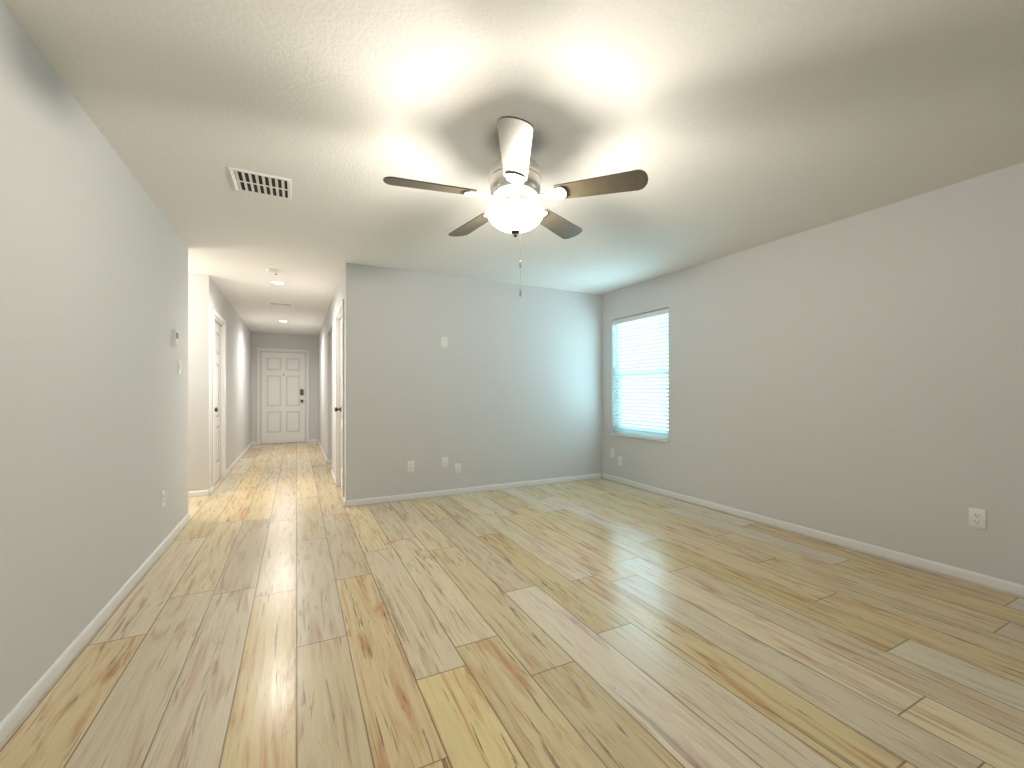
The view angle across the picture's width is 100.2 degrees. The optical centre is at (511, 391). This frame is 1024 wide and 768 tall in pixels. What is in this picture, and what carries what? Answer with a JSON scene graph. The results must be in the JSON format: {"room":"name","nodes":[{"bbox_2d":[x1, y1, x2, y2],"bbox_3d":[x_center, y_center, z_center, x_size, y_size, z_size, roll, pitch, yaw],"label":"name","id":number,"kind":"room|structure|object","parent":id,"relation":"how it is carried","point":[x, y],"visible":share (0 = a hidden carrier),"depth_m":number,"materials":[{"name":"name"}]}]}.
{"room":"empty living room","nodes":[
{"label":"empty living room","id":0,"kind":"room"},
{"bbox_2d":[0,0,251,721],"bbox_3d":[-2.763,-0.070,3.424,0.120,2.440,13.000,0,0,-27],"label":"wall","id":1,"kind":"structure","parent":0,"point":[93,382],"depth_m":1.89,"materials":[{"name":"white paint"}]},
{"bbox_2d":[0,513,189,746],"bbox_3d":[-1.345,1.119,0.752,0.013,0.063,6.953,0,0,-27],"label":"baseboard","id":2,"kind":"structure","parent":1,"relation":"attached to","point":[11,721],"depth_m":1.85,"materials":[{"name":"paint"}]},
{"bbox_2d":[161,490,164,508],"bbox_3d":[-2.535,0.782,3.113,0.009,0.117,0.072,0,0,-27],"label":"electrical outlet","id":3,"kind":"object","parent":1,"relation":"attached to","point":[162,499],"visible":1,"depth_m":3.09,"materials":[{"name":"white plastic"}]},
{"bbox_2d":[172,330,177,345],"bbox_3d":[-2.662,-0.425,3.385,0.026,0.118,0.085,0,0,-27],"label":"thermostat","id":4,"kind":"object","parent":1,"relation":"attached to","point":[174,337],"visible":1,"depth_m":3.35,"materials":[{"name":"white plastic"}]},
{"bbox_2d":[178,360,180,373],"bbox_3d":[-2.748,-0.203,3.543,0.014,0.117,0.072,0,0,-27],"label":"light switch","id":5,"kind":"object","parent":1,"relation":"attached to","point":[179,366],"visible":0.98,"depth_m":3.53,"materials":[{"name":"white plastic"}]},
{"bbox_2d":[215,321,219,482],"bbox_3d":[-3.680,0.132,5.335,0.114,2.020,0.798,0,0,-27],"label":"door","id":6,"kind":"structure","parent":1,"relation":"in","point":[217,401],"depth_m":5.49,"materials":[{"name":"paint"}]},
{"bbox_2d":[212,308,225,491],"bbox_3d":[-3.708,0.096,5.321,0.137,2.108,0.956,0,0,-27],"label":"door frame","id":7,"kind":"structure","parent":1,"relation":"attached to","point":[218,319],"depth_m":5.69,"materials":[{"name":"paint"}]},
{"bbox_2d":[226,442,251,475],"bbox_3d":[-4.747,1.119,7.518,0.013,0.063,3.902,0,0,-27],"label":"baseboard","id":8,"kind":"structure","parent":1,"relation":"attached to","point":[235,462],"depth_m":6.94,"materials":[{"name":"paint"}]},
{"bbox_2d":[188,273,210,490],"bbox_3d":[-4.473,-0.070,4.254,2.430,2.440,0.120,0,0,-27],"label":"wall","id":9,"kind":"structure","parent":0,"point":[199,382],"depth_m":4.69,"materials":[{"name":"white paint"}]},
{"bbox_2d":[188,488,211,496],"bbox_3d":[-4.393,1.119,4.220,2.343,0.063,0.013,0,0,-27],"label":"baseboard","id":10,"kind":"structure","parent":9,"relation":"attached to","point":[202,492],"depth_m":4.70,"materials":[{"name":"paint"}]},
{"bbox_2d":[252,332,317,441],"bbox_3d":[-5.072,-0.070,9.605,1.550,2.440,0.120,0,0,-27],"label":"wall","id":11,"kind":"structure","parent":0,"point":[283,341],"depth_m":9.64,"materials":[{"name":"white paint"}]},
{"bbox_2d":[261,352,304,443],"bbox_3d":[-5.094,0.132,9.550,0.878,2.020,0.114,0,0,-27],"label":"front door","id":12,"kind":"structure","parent":11,"relation":"in","point":[282,397],"depth_m":9.55,"materials":[{"name":"paint"}]},
{"bbox_2d":[257,348,308,444],"bbox_3d":[-5.108,0.096,9.578,1.036,2.108,0.137,0,0,-27],"label":"door frame","id":13,"kind":"structure","parent":11,"relation":"attached to","point":[259,350],"depth_m":9.40,"materials":[{"name":"paint"}]},
{"bbox_2d":[252,439,317,444],"bbox_3d":[-5.042,1.119,9.546,1.310,0.063,0.013,0,0,-27],"label":"baseboard","id":14,"kind":"structure","parent":11,"relation":"attached to","point":[310,440],"depth_m":9.77,"materials":[{"name":"paint"}]},
{"bbox_2d":[318,266,344,496],"bbox_3d":[-3.033,-0.070,7.144,0.120,2.440,6.110,0,0,-27],"label":"wall","id":15,"kind":"structure","parent":0,"point":[326,387],"depth_m":6.83,"materials":[{"name":"white paint"}]},
{"bbox_2d":[318,440,327,463],"bbox_3d":[-3.699,1.119,8.319,0.013,0.063,3.413,0,0,-27],"label":"baseboard","id":16,"kind":"structure","parent":15,"relation":"attached to","point":[320,446],"depth_m":7.70,"materials":[{"name":"paint"}]},
{"bbox_2d":[335,318,341,487],"bbox_3d":[-1.925,0.132,4.852,0.114,2.020,0.758,0,0,-27],"label":"door","id":17,"kind":"structure","parent":15,"relation":"in","point":[337,409],"depth_m":5.10,"materials":[{"name":"paint"}]},
{"bbox_2d":[335,299,343,502],"bbox_3d":[-1.897,0.096,4.866,0.137,2.108,0.916,0,0,-27],"label":"door frame","id":18,"kind":"structure","parent":15,"relation":"attached to","point":[339,314],"depth_m":5.19,"materials":[{"name":"paint"}]},
{"bbox_2d":[345,263,601,499],"bbox_3d":[-0.191,-0.070,5.087,3.350,2.440,0.120,0,0,-27],"label":"wall","id":19,"kind":"structure","parent":0,"point":[504,386],"depth_m":4.84,"materials":[{"name":"white paint"}]},
{"bbox_2d":[408,461,413,471],"bbox_3d":[-1.078,0.796,4.569,0.072,0.117,0.009,0,0,-27],"label":"electrical outlet","id":20,"kind":"object","parent":19,"relation":"attached to","point":[410,466],"visible":1,"depth_m":4.57,"materials":[{"name":"white plastic"}]},
{"bbox_2d":[441,336,447,346],"bbox_3d":[-0.748,-0.550,4.736,0.072,0.117,0.007,0,0,-27],"label":"wall plate","id":21,"kind":"object","parent":19,"relation":"attached to","point":[444,341],"visible":1,"depth_m":4.73,"materials":[{"name":"white plastic"}]},
{"bbox_2d":[442,457,447,467],"bbox_3d":[-0.744,0.783,4.737,0.072,0.117,0.007,0,0,-27],"label":"electrical outlet","id":22,"kind":"object","parent":19,"relation":"attached to","point":[444,462],"visible":1,"depth_m":4.73,"materials":[{"name":"white plastic"}]},
{"bbox_2d":[455,463,460,473],"bbox_3d":[-0.605,0.865,4.802,0.072,0.117,0.016,0,0,-27],"label":"outlet","id":23,"kind":"object","parent":19,"relation":"attached to","point":[457,468],"visible":1,"depth_m":4.81,"materials":[{"name":"white plastic"}]},
{"bbox_2d":[346,473,601,506],"bbox_3d":[-0.224,1.119,4.996,3.210,0.063,0.013,0,0,-27],"label":"baseboard","id":24,"kind":"structure","parent":19,"relation":"attached to","point":[382,499],"depth_m":4.83,"materials":[{"name":"paint"}]},
{"bbox_2d":[0,442,1023,767],"bbox_3d":[-1.713,1.180,3.952,7.090,0.060,13.240,0,0,-27],"label":"floor","id":25,"kind":"structure","parent":0,"point":[280,606],"depth_m":1.93,"materials":[{"name":"brown wood"}]},
{"bbox_2d":[1,0,1023,335],"bbox_3d":[-1.713,-1.320,3.952,7.090,0.060,13.240,0,0,-27],"label":"ceiling","id":26,"kind":"structure","parent":0,"point":[731,126],"depth_m":2.01,"materials":[{"name":"white paint"}]},
{"bbox_2d":[228,167,291,200],"bbox_3d":[-1.554,-1.286,2.666,0.320,0.009,0.310,0,0,-27],"label":"ceiling vent","id":27,"kind":"object","parent":26,"relation":"in","point":[251,182],"visible":1,"depth_m":2.65,"materials":[{"name":"white plastic"}]},
{"bbox_2d":[265,268,279,274],"bbox_3d":[-2.542,-1.270,4.542,0.132,0.039,0.132,0,0,-27],"label":"smoke detector","id":28,"kind":"object","parent":26,"relation":"attached to","point":[272,271],"visible":1,"depth_m":4.51,"materials":[{"name":"white plastic"}]},
{"bbox_2d":[269,281,285,284],"bbox_3d":[-2.767,-1.286,5.056,0.172,0.007,0.172,0,0,-27],"label":"recessed light","id":29,"kind":"object","parent":26,"relation":"in","point":[278,282],"visible":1,"depth_m":5.04,"materials":[{"name":"white plastic"}]},
{"bbox_2d":[267,302,292,306],"bbox_3d":[-3.409,-1.286,6.300,0.320,0.009,0.170,0,0,-27],"label":"ceiling vent","id":30,"kind":"object","parent":26,"relation":"in","point":[279,304],"visible":1,"depth_m":6.30,"materials":[{"name":"white plastic"}]},
{"bbox_2d":[383,116,647,296],"bbox_3d":[-0.019,-0.889,2.226,1.242,0.802,1.241,0,0,-27],"label":"fan","id":31,"kind":"object","parent":26,"relation":"hanging from","point":[515,180],"visible":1,"depth_m":2.10,"materials":[{"name":"brown wood"}]},
{"bbox_2d":[602,162,1023,584],"bbox_3d":[2.791,-0.070,2.730,0.140,2.440,6.770,0,0,-27],"label":"wall","id":32,"kind":"structure","parent":0,"point":[859,377],"depth_m":3.08,"materials":[{"name":"white paint"}]},
{"bbox_2d":[610,448,614,457],"bbox_3d":[1.298,0.792,5.533,0.009,0.117,0.072,0,0,-27],"label":"electrical outlet","id":33,"kind":"object","parent":32,"relation":"attached to","point":[612,452],"visible":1,"depth_m":5.53,"materials":[{"name":"white plastic"}]},
{"bbox_2d":[618,456,621,465],"bbox_3d":[1.362,0.875,5.397,0.016,0.117,0.072,0,0,-27],"label":"electrical outlet","id":34,"kind":"object","parent":32,"relation":"attached to","point":[619,460],"visible":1,"depth_m":5.40,"materials":[{"name":"white plastic"}]},
{"bbox_2d":[610,314,668,441],"bbox_3d":[1.561,-0.188,5.151,0.162,1.484,0.964,0,0,-27],"label":"window","id":35,"kind":"structure","parent":32,"relation":"in","point":[648,438],"depth_m":5.19,"materials":[{"name":"glass"}]},
{"bbox_2d":[613,308,667,439],"bbox_3d":[1.541,-0.191,5.141,0.067,1.472,0.924,0,0,-27],"label":"window blind","id":36,"kind":"object","parent":35,"relation":"attached to","point":[651,329],"visible":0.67,"depth_m":5.11,"materials":[{"name":"paint"}]},
{"bbox_2d":[602,473,1023,596],"bbox_3d":[2.723,1.119,2.696,0.013,0.063,6.770,0,0,-27],"label":"baseboard","id":37,"kind":"structure","parent":32,"relation":"attached to","point":[981,579],"depth_m":3.12,"materials":[{"name":"paint"}]},
{"bbox_2d":[969,507,985,529],"bbox_3d":[2.790,0.761,2.567,0.009,0.117,0.072,0,0,-27],"label":"electrical outlet","id":38,"kind":"object","parent":32,"relation":"attached to","point":[977,518],"visible":1,"depth_m":2.56,"materials":[{"name":"white plastic"}]}
]}

